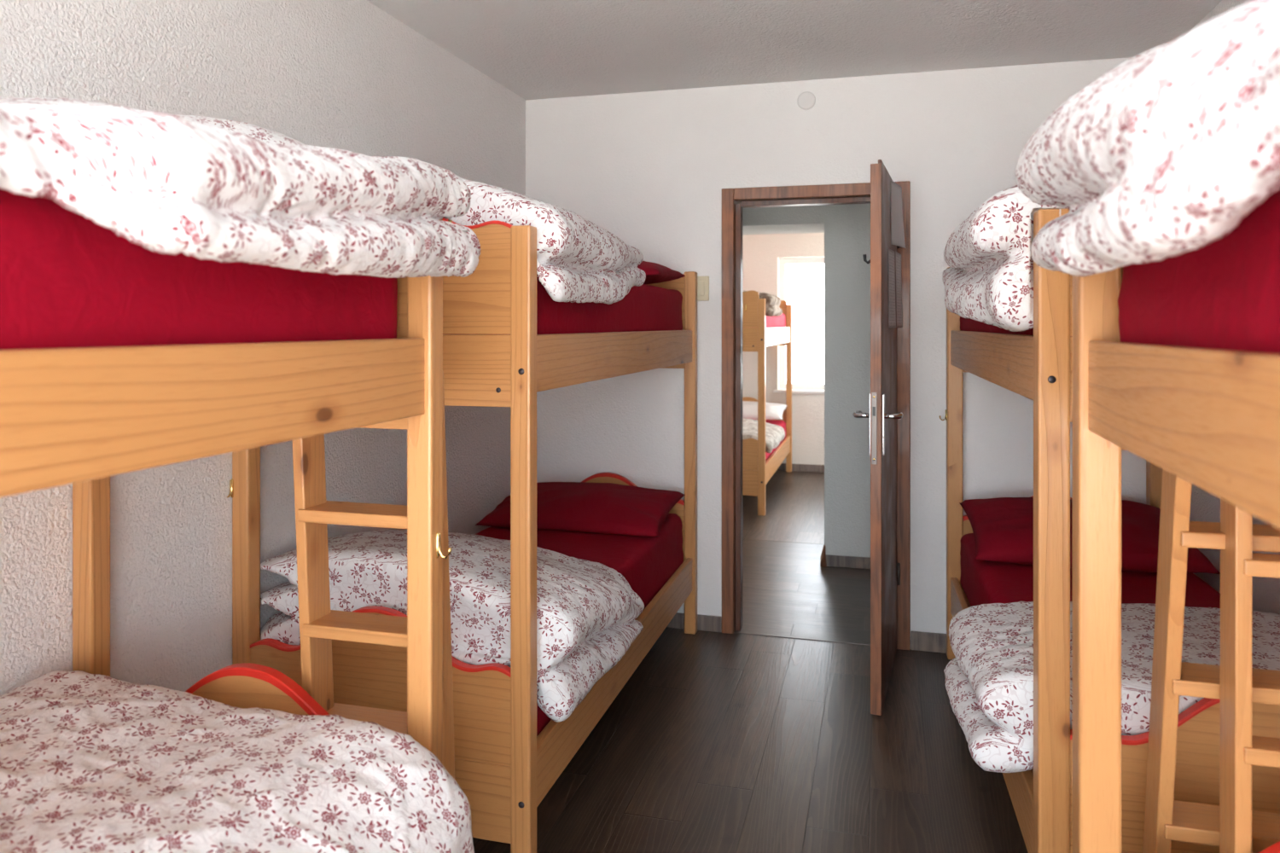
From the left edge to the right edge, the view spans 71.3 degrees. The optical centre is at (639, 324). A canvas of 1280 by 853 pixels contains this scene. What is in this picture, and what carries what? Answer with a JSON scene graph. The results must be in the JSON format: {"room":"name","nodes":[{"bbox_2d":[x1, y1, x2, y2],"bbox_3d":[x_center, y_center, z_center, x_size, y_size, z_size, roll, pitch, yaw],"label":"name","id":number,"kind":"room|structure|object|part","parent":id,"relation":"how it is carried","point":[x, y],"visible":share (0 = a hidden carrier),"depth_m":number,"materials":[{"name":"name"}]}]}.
{"room":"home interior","nodes":[
{"label":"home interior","id":0,"kind":"room"},
{"bbox_2d":[0,0,525,696],"bbox_3d":[-1.291,0.195,2.280,0.120,2.710,5.120,0,0,15],"label":"wall","id":1,"kind":"structure","parent":0,"point":[349,75],"depth_m":2.47,"materials":[{"name":"white paint"}]},
{"bbox_2d":[472,470,1028,852],"bbox_3d":[0.533,1.530,4.426,5.100,0.060,10.180,0,0,15],"label":"floor","id":2,"kind":"structure","parent":0,"point":[716,742],"depth_m":3.18,"materials":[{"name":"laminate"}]},
{"bbox_2d":[0,218,455,780],"bbox_3d":[-1.086,0.554,1.002,0.938,1.892,2.305,0,0,15],"label":"bunk bed","id":3,"kind":"object","parent":2,"relation":"on","point":[82,418],"visible":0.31,"depth_m":1.70,"materials":[{"name":"brown wood"}]},
{"bbox_3d":[-1.258,0.623,2.046,0.056,1.755,0.055,0,0,15],"label":"post","id":4,"kind":"part","parent":3,"relation":"part of","materials":[{"name":"brown wood"}]},
{"bbox_2d":[0,187,397,350],"bbox_3d":[-1.123,-0.047,0.928,0.816,0.245,2.011,0,0,15],"label":"mattress","id":5,"kind":"object","parent":3,"relation":"on","point":[67,280],"visible":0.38,"depth_m":1.16,"materials":[{"name":"red fabric"}]},
{"bbox_2d":[0,98,480,278],"bbox_3d":[-0.952,-0.254,1.336,1.021,0.357,1.332,0,0,15],"label":"duvet","id":6,"kind":"object","parent":5,"relation":"on","point":[202,188],"visible":0.92,"depth_m":1.13,"materials":[{"name":"fabric"}]},
{"bbox_3d":[-0.712,0.105,0.820,0.028,0.154,2.046,0,0,15],"label":"rail","id":7,"kind":"part","parent":3,"relation":"part of","materials":[{"name":"brown wood"}]},
{"bbox_3d":[-0.847,0.948,1.939,0.805,0.400,0.024,0,0,15],"label":"headboard","id":8,"kind":"part","parent":3,"relation":"part of","materials":[{"name":"brown wood"}]},
{"bbox_3d":[-0.847,0.815,1.939,0.805,0.144,0.030,0,0,15],"label":"red trim","id":9,"kind":"part","parent":3,"relation":"part of","materials":[{"name":"red paint"}]},
{"bbox_3d":[-0.847,-0.125,1.939,0.805,0.302,0.024,0,0,15],"label":"headboard","id":10,"kind":"part","parent":3,"relation":"part of","materials":[{"name":"brown wood"}]},
{"bbox_3d":[-0.439,0.623,1.822,0.056,1.755,0.055,0,0,15],"label":"post","id":11,"kind":"part","parent":3,"relation":"part of","materials":[{"name":"brown wood"}]},
{"bbox_3d":[-1.122,1.038,0.928,0.813,0.278,2.009,0,0,15],"label":"mattress","id":12,"kind":"object","parent":3,"relation":"on","visible":0},
{"bbox_2d":[0,670,474,852],"bbox_3d":[-0.960,0.896,1.152,1.101,0.372,1.382,0,0,15],"label":"duvet","id":13,"kind":"object","parent":12,"relation":"on","point":[90,763],"visible":1,"depth_m":1.51,"materials":[{"name":"fabric"}]},
{"bbox_2d":[226,218,697,852],"bbox_3d":[-0.448,0.554,3.432,0.921,1.892,2.166,0,0,15],"label":"bunk bed","id":14,"kind":"object","parent":2,"relation":"on","point":[494,355],"visible":0.42,"depth_m":2.35,"materials":[{"name":"brown wood"}]},
{"bbox_3d":[-1.124,0.623,2.547,0.056,1.755,0.055,0,0,15],"label":"post","id":15,"kind":"part","parent":14,"relation":"part of","materials":[{"name":"brown wood"}]},
{"bbox_3d":[-0.715,0.846,2.430,0.808,0.147,0.030,0,0,15],"label":"red trim","id":16,"kind":"part","parent":14,"relation":"part of","materials":[{"name":"red paint"}]},
{"bbox_3d":[-0.715,0.963,2.430,0.808,0.371,0.024,0,0,15],"label":"footboard","id":17,"kind":"part","parent":14,"relation":"part of","materials":[{"name":"brown wood"}]},
{"bbox_3d":[-0.715,-0.180,2.430,0.808,0.413,0.024,0,0,15],"label":"footboard","id":18,"kind":"part","parent":14,"relation":"part of","materials":[{"name":"brown wood"}]},
{"bbox_3d":[-0.715,-0.318,2.430,0.808,0.147,0.030,0,0,15],"label":"red trim","id":19,"kind":"part","parent":14,"relation":"part of","materials":[{"name":"red paint"}]},
{"bbox_3d":[-0.302,0.623,2.323,0.056,1.755,0.055,0,0,15],"label":"post","id":20,"kind":"part","parent":14,"relation":"part of","materials":[{"name":"brown wood"}]},
{"bbox_2d":[442,276,682,334],"bbox_3d":[-0.439,-0.048,3.441,0.814,0.248,2.012,0,0,15],"label":"mattress","id":21,"kind":"object","parent":14,"relation":"on","point":[645,307],"visible":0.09,"depth_m":3.22,"materials":[{"name":"red fabric"}]},
{"bbox_2d":[450,178,645,304],"bbox_3d":[-0.533,-0.245,2.916,0.963,0.372,0.960,0,0,15],"label":"duvet","id":22,"kind":"object","parent":21,"relation":"on","point":[578,260],"visible":0.42,"depth_m":2.43,"materials":[{"name":"fabric"}]},
{"bbox_2d":[637,261,686,285],"bbox_3d":[-0.232,-0.238,4.127,0.800,0.132,0.500,0,0,15],"label":"pillow","id":23,"kind":"object","parent":21,"relation":"on","point":[655,273],"visible":0.18,"depth_m":3.94,"materials":[{"name":"red fabric"}]},
{"bbox_2d":[474,513,683,736],"bbox_3d":[-0.438,1.039,3.441,0.817,0.279,2.016,0,0,15],"label":"mattress","id":24,"kind":"object","parent":14,"relation":"on","point":[647,564],"visible":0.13,"depth_m":3.70,"materials":[{"name":"red fabric"}]},
{"bbox_2d":[260,530,644,722],"bbox_3d":[-0.546,0.857,2.833,1.000,0.446,0.842,0,0,15],"label":"duvet","id":25,"kind":"object","parent":24,"relation":"on","point":[587,611],"visible":0.66,"depth_m":2.50,"materials":[{"name":"fabric"}]},
{"bbox_2d":[475,482,685,537],"bbox_3d":[-0.259,0.825,4.087,0.840,0.158,0.514,0,0,15],"label":"pillow","id":26,"kind":"object","parent":24,"relation":"on","point":[610,509],"visible":0.83,"depth_m":3.93,"materials":[{"name":"red fabric"}]},
{"bbox_3d":[-0.027,1.210,3.333,0.028,0.160,2.048,0,0,15],"label":"rail","id":27,"kind":"part","parent":14,"relation":"part of","materials":[{"name":"brown wood"}]},
{"bbox_3d":[-0.027,0.105,3.333,0.028,0.154,2.048,0,0,15],"label":"rail","id":28,"kind":"part","parent":14,"relation":"part of","materials":[{"name":"brown wood"}]},
{"bbox_3d":[-0.163,0.815,4.454,0.808,0.144,0.030,0,0,15],"label":"red trim","id":29,"kind":"part","parent":14,"relation":"part of","materials":[{"name":"red paint"}]},
{"bbox_3d":[-0.163,0.948,4.454,0.808,0.400,0.024,0,0,15],"label":"headboard","id":30,"kind":"part","parent":14,"relation":"part of","materials":[{"name":"brown wood"}]},
{"bbox_3d":[-0.163,-0.125,4.454,0.808,0.302,0.024,0,0,15],"label":"headboard","id":31,"kind":"part","parent":14,"relation":"part of","materials":[{"name":"brown wood"}]},
{"bbox_3d":[0.247,0.623,4.337,0.056,1.755,0.055,0,0,15],"label":"post","id":32,"kind":"part","parent":14,"relation":"part of","materials":[{"name":"brown wood"}]},
{"bbox_2d":[742,290,791,516],"bbox_3d":[0.821,0.557,8.125,0.905,1.887,2.191,0,0,15],"label":"bunk bed","id":33,"kind":"object","parent":2,"relation":"on","point":[757,472],"visible":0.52,"depth_m":7.02,"materials":[{"name":"brown wood"}]},
{"bbox_3d":[0.546,0.963,7.114,0.805,0.371,0.024,0,0,15],"label":"footboard","id":34,"kind":"part","parent":33,"relation":"part of","materials":[{"name":"brown wood"}]},
{"bbox_3d":[0.546,-0.180,7.114,0.805,0.413,0.024,0,0,15],"label":"footboard","id":35,"kind":"part","parent":33,"relation":"part of","materials":[{"name":"brown wood"}]},
{"bbox_3d":[0.957,0.650,7.008,0.056,1.700,0.055,0,0,15],"label":"post","id":36,"kind":"part","parent":33,"relation":"part of","materials":[{"name":"brown wood"}]},
{"bbox_3d":[1.104,0.948,9.160,0.805,0.400,0.024,0,0,15],"label":"headboard","id":37,"kind":"part","parent":33,"relation":"part of","materials":[{"name":"brown wood"}]},
{"bbox_2d":[765,313,785,327],"bbox_3d":[0.825,-0.023,8.137,0.815,0.197,2.035,0,0,15],"label":"mattress","id":38,"kind":"object","parent":33,"relation":"on","point":[770,322],"visible":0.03,"depth_m":8.11,"materials":[{"name":"red"}]},
{"bbox_2d":[742,290,782,316],"bbox_3d":[0.687,-0.181,7.432,0.949,0.244,0.608,0,0,15],"label":"blanket","id":39,"kind":"object","parent":38,"relation":"on","point":[772,302],"visible":0.17,"depth_m":7.07,"materials":[{"name":"white fabric"}]},
{"bbox_2d":[765,419,786,461],"bbox_3d":[0.824,1.071,8.137,0.816,0.215,2.040,0,0,15],"label":"mattress","id":40,"kind":"object","parent":33,"relation":"on","point":[781,423],"visible":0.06,"depth_m":8.80,"materials":[{"name":"red fabric"}]},
{"bbox_2d":[742,418,785,453],"bbox_3d":[0.735,0.941,7.653,0.937,0.186,1.057,0,0,15],"label":"fleece blanket","id":41,"kind":"object","parent":40,"relation":"on","point":[775,434],"visible":0.25,"depth_m":7.43,"materials":[{"name":"white fabric"}]},
{"bbox_2d":[742,401,787,420],"bbox_3d":[1.052,0.863,8.876,0.780,0.173,0.450,0,0,15],"label":"pillow","id":42,"kind":"object","parent":40,"relation":"on","point":[773,411],"visible":0.41,"depth_m":8.71,"materials":[{"name":"white fabric"}]},
{"bbox_3d":[1.235,1.210,8.029,0.028,0.160,2.071,0,0,15],"label":"rail","id":43,"kind":"part","parent":33,"relation":"part of","materials":[{"name":"brown wood"}]},
{"bbox_3d":[1.235,0.105,8.029,0.028,0.154,2.071,0,0,15],"label":"rail","id":44,"kind":"part","parent":33,"relation":"part of","materials":[{"name":"brown wood"}]},
{"bbox_3d":[1.104,-0.125,9.160,0.805,0.302,0.024,0,0,15],"label":"headboard","id":45,"kind":"part","parent":33,"relation":"part of","materials":[{"name":"brown wood"}]},
{"bbox_3d":[1.512,0.650,9.043,0.056,1.700,0.055,0,0,15],"label":"post","id":46,"kind":"part","parent":33,"relation":"part of","materials":[{"name":"brown wood"}]},
{"bbox_2d":[938,208,1279,852],"bbox_3d":[1.548,0.554,2.907,0.918,1.892,2.138,0,0,14],"label":"bunk bed","id":47,"kind":"object","parent":2,"relation":"on","point":[1038,367],"visible":0.38,"depth_m":1.97,"materials":[{"name":"brown wood"}]},
{"bbox_3d":[1.413,0.623,4.007,0.066,1.755,0.065,0,0,14],"label":"post","id":48,"kind":"part","parent":47,"relation":"part of","materials":[{"name":"brown wood"}]},
{"bbox_3d":[1.813,0.948,3.920,0.765,0.400,0.024,0,0,14],"label":"headboard","id":49,"kind":"part","parent":47,"relation":"part of","materials":[{"name":"brown wood"}]},
{"bbox_3d":[1.163,1.210,3.006,0.028,0.160,2.023,0,0,14],"label":"rail","id":50,"kind":"part","parent":47,"relation":"part of","materials":[{"name":"brown wood"}]},
{"bbox_3d":[1.163,0.105,3.006,0.028,0.154,2.023,0,0,14],"label":"rail","id":51,"kind":"part","parent":47,"relation":"part of","materials":[{"name":"brown wood"}]},
{"bbox_2d":[960,316,1033,335],"bbox_3d":[1.564,-0.045,2.904,0.794,0.243,1.989,0,0,14],"label":"mattress","id":52,"kind":"object","parent":47,"relation":"on","point":[966,324],"visible":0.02,"depth_m":3.23,"materials":[{"name":"red fabric"}]},
{"bbox_2d":[942,185,1070,331],"bbox_3d":[1.364,-0.194,2.469,0.980,0.424,1.126,0,0,14],"label":"duvet","id":53,"kind":"object","parent":52,"relation":"on","point":[989,279],"visible":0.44,"depth_m":2.06,"materials":[{"name":"fabric"}]},
{"bbox_3d":[1.813,0.815,3.920,0.765,0.144,0.030,0,0,14],"label":"red trim","id":54,"kind":"part","parent":47,"relation":"part of","materials":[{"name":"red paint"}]},
{"bbox_3d":[0.921,0.623,1.995,0.066,1.755,0.065,0,0,14],"label":"post","id":55,"kind":"part","parent":47,"relation":"part of","materials":[{"name":"brown wood"}]},
{"bbox_3d":[1.316,-0.180,1.888,0.765,0.413,0.024,0,0,14],"label":"footboard","id":56,"kind":"part","parent":47,"relation":"part of","materials":[{"name":"brown wood"}]},
{"bbox_2d":[960,533,1220,608],"bbox_3d":[1.564,1.042,2.905,0.792,0.272,1.987,0,0,14],"label":"mattress","id":57,"kind":"object","parent":47,"relation":"on","point":[982,582],"visible":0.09,"depth_m":3.17,"materials":[{"name":"red fabric"}]},
{"bbox_2d":[959,497,1220,574],"bbox_3d":[1.718,0.812,3.506,0.820,0.196,0.550,0,0,14],"label":"pillow","id":58,"kind":"object","parent":57,"relation":"on","point":[1003,527],"visible":0.62,"depth_m":3.37,"materials":[{"name":"red fabric"}]},
{"bbox_2d":[943,601,1279,773],"bbox_3d":[1.306,0.926,2.249,0.990,0.288,0.656,0,0,14],"label":"duvet","id":59,"kind":"object","parent":57,"relation":"on","point":[989,681],"visible":0.52,"depth_m":2.19,"materials":[{"name":"fabric"}]},
{"bbox_3d":[1.316,0.846,1.888,0.765,0.147,0.030,0,0,14],"label":"red trim","id":60,"kind":"part","parent":47,"relation":"part of","materials":[{"name":"red paint"}]},
{"bbox_3d":[2.209,0.623,3.812,0.066,1.755,0.065,0,0,14],"label":"post","id":61,"kind":"part","parent":47,"relation":"part of","materials":[{"name":"brown wood"}]},
{"bbox_3d":[1.316,0.963,1.888,0.765,0.371,0.024,0,0,14],"label":"footboard","id":62,"kind":"part","parent":47,"relation":"part of","materials":[{"name":"brown wood"}]},
{"bbox_2d":[1072,266,1279,852],"bbox_3d":[0.951,0.554,0.570,0.890,1.892,2.484,0,0,15],"label":"bunk bed","id":63,"kind":"object","parent":2,"relation":"on","point":[1209,419],"visible":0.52,"depth_m":1.51,"materials":[{"name":"brown wood"}]},
{"bbox_3d":[0.788,0.623,1.540,0.066,1.755,0.065,0,0,15],"label":"post","id":64,"kind":"part","parent":63,"relation":"part of","materials":[{"name":"brown wood"}]},
{"bbox_3d":[1.188,-0.125,1.441,0.770,0.302,0.024,0,0,15],"label":"headboard","id":65,"kind":"part","parent":63,"relation":"part of","materials":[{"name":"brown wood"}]},
{"bbox_3d":[0.508,0.105,0.532,0.028,0.154,2.052,0,0,15],"label":"rail","id":66,"kind":"part","parent":63,"relation":"part of","materials":[{"name":"brown wood"}]},
{"bbox_2d":[1117,188,1279,354],"bbox_3d":[0.908,-0.048,0.418,0.800,0.247,2.017,0,0,15],"label":"mattress","id":67,"kind":"object","parent":63,"relation":"on","point":[1223,293],"visible":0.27,"depth_m":1.03,"materials":[{"name":"red fabric"}]},
{"bbox_2d":[1015,0,1279,276],"bbox_3d":[0.941,-0.267,0.774,0.996,0.403,1.416,0,0,15],"label":"duvet","id":68,"kind":"object","parent":67,"relation":"on","point":[1163,154],"visible":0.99,"depth_m":0.80,"materials":[{"name":"fabric"}]},
{"bbox_3d":[1.188,0.885,1.441,0.770,0.144,0.030,0,0,15],"label":"red trim","id":69,"kind":"part","parent":63,"relation":"part of","materials":[{"name":"red paint"}]},
{"bbox_2d":[742,233,824,465],"bbox_3d":[2.315,0.315,9.060,3.700,2.470,0.300,0,0,15],"label":"wall","id":70,"kind":"structure","parent":0,"point":[762,254],"depth_m":9.15,"materials":[{"name":"beige paint"}]},
{"bbox_2d":[773,389,824,394],"bbox_3d":[2.487,0.690,8.930,2.280,0.030,0.200,0,0,15],"label":"trim","id":71,"kind":"structure","parent":70,"relation":"attached to","point":[779,391],"depth_m":9.10,"materials":[{"name":"white paint"}]},
{"bbox_2d":[776,463,824,472],"bbox_3d":[2.260,1.462,8.912,3.330,0.075,0.014,0,0,15],"label":"baseboard","id":72,"kind":"structure","parent":70,"relation":"attached to","point":[800,468],"depth_m":9.07,"materials":[{"name":"wood"}]},
{"bbox_2d":[779,257,824,389],"bbox_3d":[2.524,-0.003,9.055,2.195,1.365,0.060,0,0,15],"label":"window","id":73,"kind":"structure","parent":70,"relation":"in","point":[783,262],"depth_m":9.30,"materials":[{"name":"white paint"}]},
{"bbox_3d":[1.494,-0.003,9.336,0.060,1.245,0.056,0,0,15],"label":"frame","id":74,"kind":"part","parent":73,"relation":"part of","materials":[{"name":"white paint"}]},
{"bbox_3d":[2.524,-0.655,9.055,2.195,0.060,0.060,0,0,15],"label":"frame","id":75,"kind":"part","parent":73,"relation":"part of","materials":[{"name":"white paint"}]},
{"bbox_2d":[785,269,824,271],"bbox_3d":[2.507,0.005,8.992,2.075,1.138,0.032,0,0,15],"label":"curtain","id":76,"kind":"object","parent":73,"relation":"hanging from","point":[799,270],"visible":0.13,"depth_m":9.20,"materials":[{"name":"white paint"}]},
{"bbox_2d":[742,232,824,235],"bbox_3d":[1.926,-0.970,7.632,4.100,0.100,3.460,0,0,15],"label":"ceiling","id":77,"kind":"structure","parent":0,"point":[823,232],"depth_m":9.11,"materials":[{"name":"beige paint"}]},
{"bbox_2d":[366,0,1221,100],"bbox_3d":[0.210,-1.210,1.777,3.240,0.100,5.300,0,0,15],"label":"ceiling","id":78,"kind":"structure","parent":0,"point":[536,49],"depth_m":3.57,"materials":[{"name":"white paint"}]},
{"bbox_2d":[742,203,870,558],"bbox_3d":[0.930,0.315,5.880,5.100,2.470,0.545,0,0,15],"label":"wall","id":79,"kind":"structure","parent":0,"point":[846,228],"depth_m":5.51,"materials":[{"name":"paint"}]},
{"bbox_2d":[820,545,826,566],"bbox_3d":[1.138,1.435,5.528,0.042,0.132,0.044,0,0,15],"label":"trim","id":80,"kind":"structure","parent":79,"relation":"attached to","point":[823,561],"depth_m":5.52,"materials":[{"name":"brown wood"}]},
{"bbox_2d":[826,554,870,569],"bbox_3d":[1.990,1.465,5.301,1.749,0.070,0.014,0,0,15],"label":"baseboard","id":81,"kind":"structure","parent":79,"relation":"attached to","point":[831,561],"depth_m":5.49,"materials":[{"name":"wood"}]},
{"bbox_2d":[525,57,1146,634],"bbox_3d":[0.949,0.195,4.257,3.160,2.710,0.127,0,0,15],"label":"wall","id":82,"kind":"structure","parent":0,"point":[651,170],"depth_m":4.28,"materials":[{"name":"white paint"}]},
{"bbox_2d":[666,612,721,632],"bbox_3d":[-0.097,1.462,4.476,1.028,0.075,0.014,0,0,15],"label":"baseboard","id":83,"kind":"structure","parent":82,"relation":"attached to","point":[706,623],"depth_m":4.36,"materials":[{"name":"wood"}]},
{"bbox_2d":[697,276,709,301],"bbox_3d":[0.296,-0.175,4.367,0.083,0.120,0.019,0,0,15],"label":"light switch","id":84,"kind":"object","parent":82,"relation":"attached to","point":[702,282],"visible":0.61,"depth_m":4.36,"materials":[{"name":"beige plastic"}]},
{"bbox_2d":[721,188,742,634],"bbox_3d":[0.458,0.421,4.393,0.085,2.158,0.162,0,0,15],"label":"trim","id":85,"kind":"structure","parent":82,"relation":"attached to","point":[731,210],"depth_m":4.32,"materials":[{"name":"brown wood"}]},
{"bbox_2d":[733,632,870,645],"bbox_3d":[0.824,1.498,4.233,0.758,0.003,0.010,0,0,15],"label":"threshold","id":86,"kind":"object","parent":82,"relation":"attached to","point":[734,632],"depth_m":4.25,"materials":[{"name":"grey metal"}]},
{"bbox_2d":[733,181,896,208],"bbox_3d":[0.839,-0.617,4.289,0.758,0.082,0.162,0,0,15],"label":"trim","id":87,"kind":"structure","parent":82,"relation":"attached to","point":[844,194],"depth_m":4.25,"materials":[{"name":"brown wood"}]},
{"bbox_2d":[853,159,902,715],"bbox_3d":[1.032,0.432,3.758,0.187,2.120,0.776,0,0,20],"label":"door","id":88,"kind":"structure","parent":82,"relation":"in","point":[885,571],"depth_m":3.41,"materials":[{"name":"brown wood"}]},
{"bbox_3d":[0.876,0.354,3.509,0.068,0.023,0.114,0,0,20],"label":"handle","id":89,"kind":"part","parent":88,"relation":"part of","materials":[{"name":"silver metal"}]},
{"bbox_3d":[0.892,0.387,3.452,0.007,0.237,0.040,0,0,20],"label":"handle plate","id":90,"kind":"part","parent":88,"relation":"part of","materials":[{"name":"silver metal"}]},
{"bbox_3d":[0.893,0.398,3.400,0.020,0.275,0.004,0,0,20],"label":"lock plate","id":91,"kind":"part","parent":88,"relation":"part of","materials":[{"name":"silver metal"}]},
{"bbox_3d":[0.938,0.387,3.435,0.007,0.237,0.040,0,0,20],"label":"handle plate","id":92,"kind":"part","parent":88,"relation":"part of","materials":[{"name":"silver metal"}]},
{"bbox_3d":[1.044,0.432,3.750,0.014,2.120,0.758,0,0,20],"label":"panel","id":93,"kind":"part","parent":88,"relation":"part of","materials":[{"name":"brown wood"}]},
{"bbox_2d":[888,248,896,327],"bbox_3d":[1.052,-0.147,3.723,0.006,0.325,0.206,0,0,23],"label":"paper sheet","id":94,"kind":"object","parent":88,"relation":"attached to","point":[892,312],"visible":1,"depth_m":3.70,"materials":[{"name":"white paper"}]},
{"bbox_3d":[0.988,0.354,3.467,0.068,0.023,0.114,0,0,20],"label":"handle","id":95,"kind":"part","parent":88,"relation":"part of","materials":[{"name":"silver metal"}]},
{"bbox_2d":[890,180,905,248],"bbox_3d":[1.106,-0.470,3.840,0.016,0.270,0.224,0,0,31],"label":"paper sheet","id":96,"kind":"object","parent":88,"relation":"attached to","point":[897,222],"visible":1,"depth_m":3.82,"materials":[{"name":"white paper"}]},
{"bbox_2d":[895,250,902,327],"bbox_3d":[1.144,-0.150,3.937,0.008,0.330,0.210,0,0,23],"label":"paper sheet","id":97,"kind":"object","parent":88,"relation":"attached to","point":[898,285],"visible":1,"depth_m":3.91,"materials":[{"name":"white paper"}]},
{"bbox_2d":[896,180,910,650],"bbox_3d":[1.222,0.421,4.185,0.084,2.158,0.162,0,0,15],"label":"trim","id":98,"kind":"structure","parent":82,"relation":"attached to","point":[903,334],"depth_m":4.10,"materials":[{"name":"brown wood"}]},
{"bbox_2d":[910,631,946,653],"bbox_3d":[1.794,1.458,3.961,1.133,0.085,0.014,0,0,15],"label":"baseboard","id":99,"kind":"structure","parent":82,"relation":"attached to","point":[928,642],"depth_m":4.08,"materials":[{"name":"wood"}]},
{"bbox_2d":[1188,0,1279,613],"bbox_3d":[1.701,0.195,1.402,0.205,2.710,5.000,0,0,15],"label":"wall","id":100,"kind":"structure","parent":0,"point":[1205,506],"depth_m":3.36,"materials":[{"name":"white paint"}]}
]}

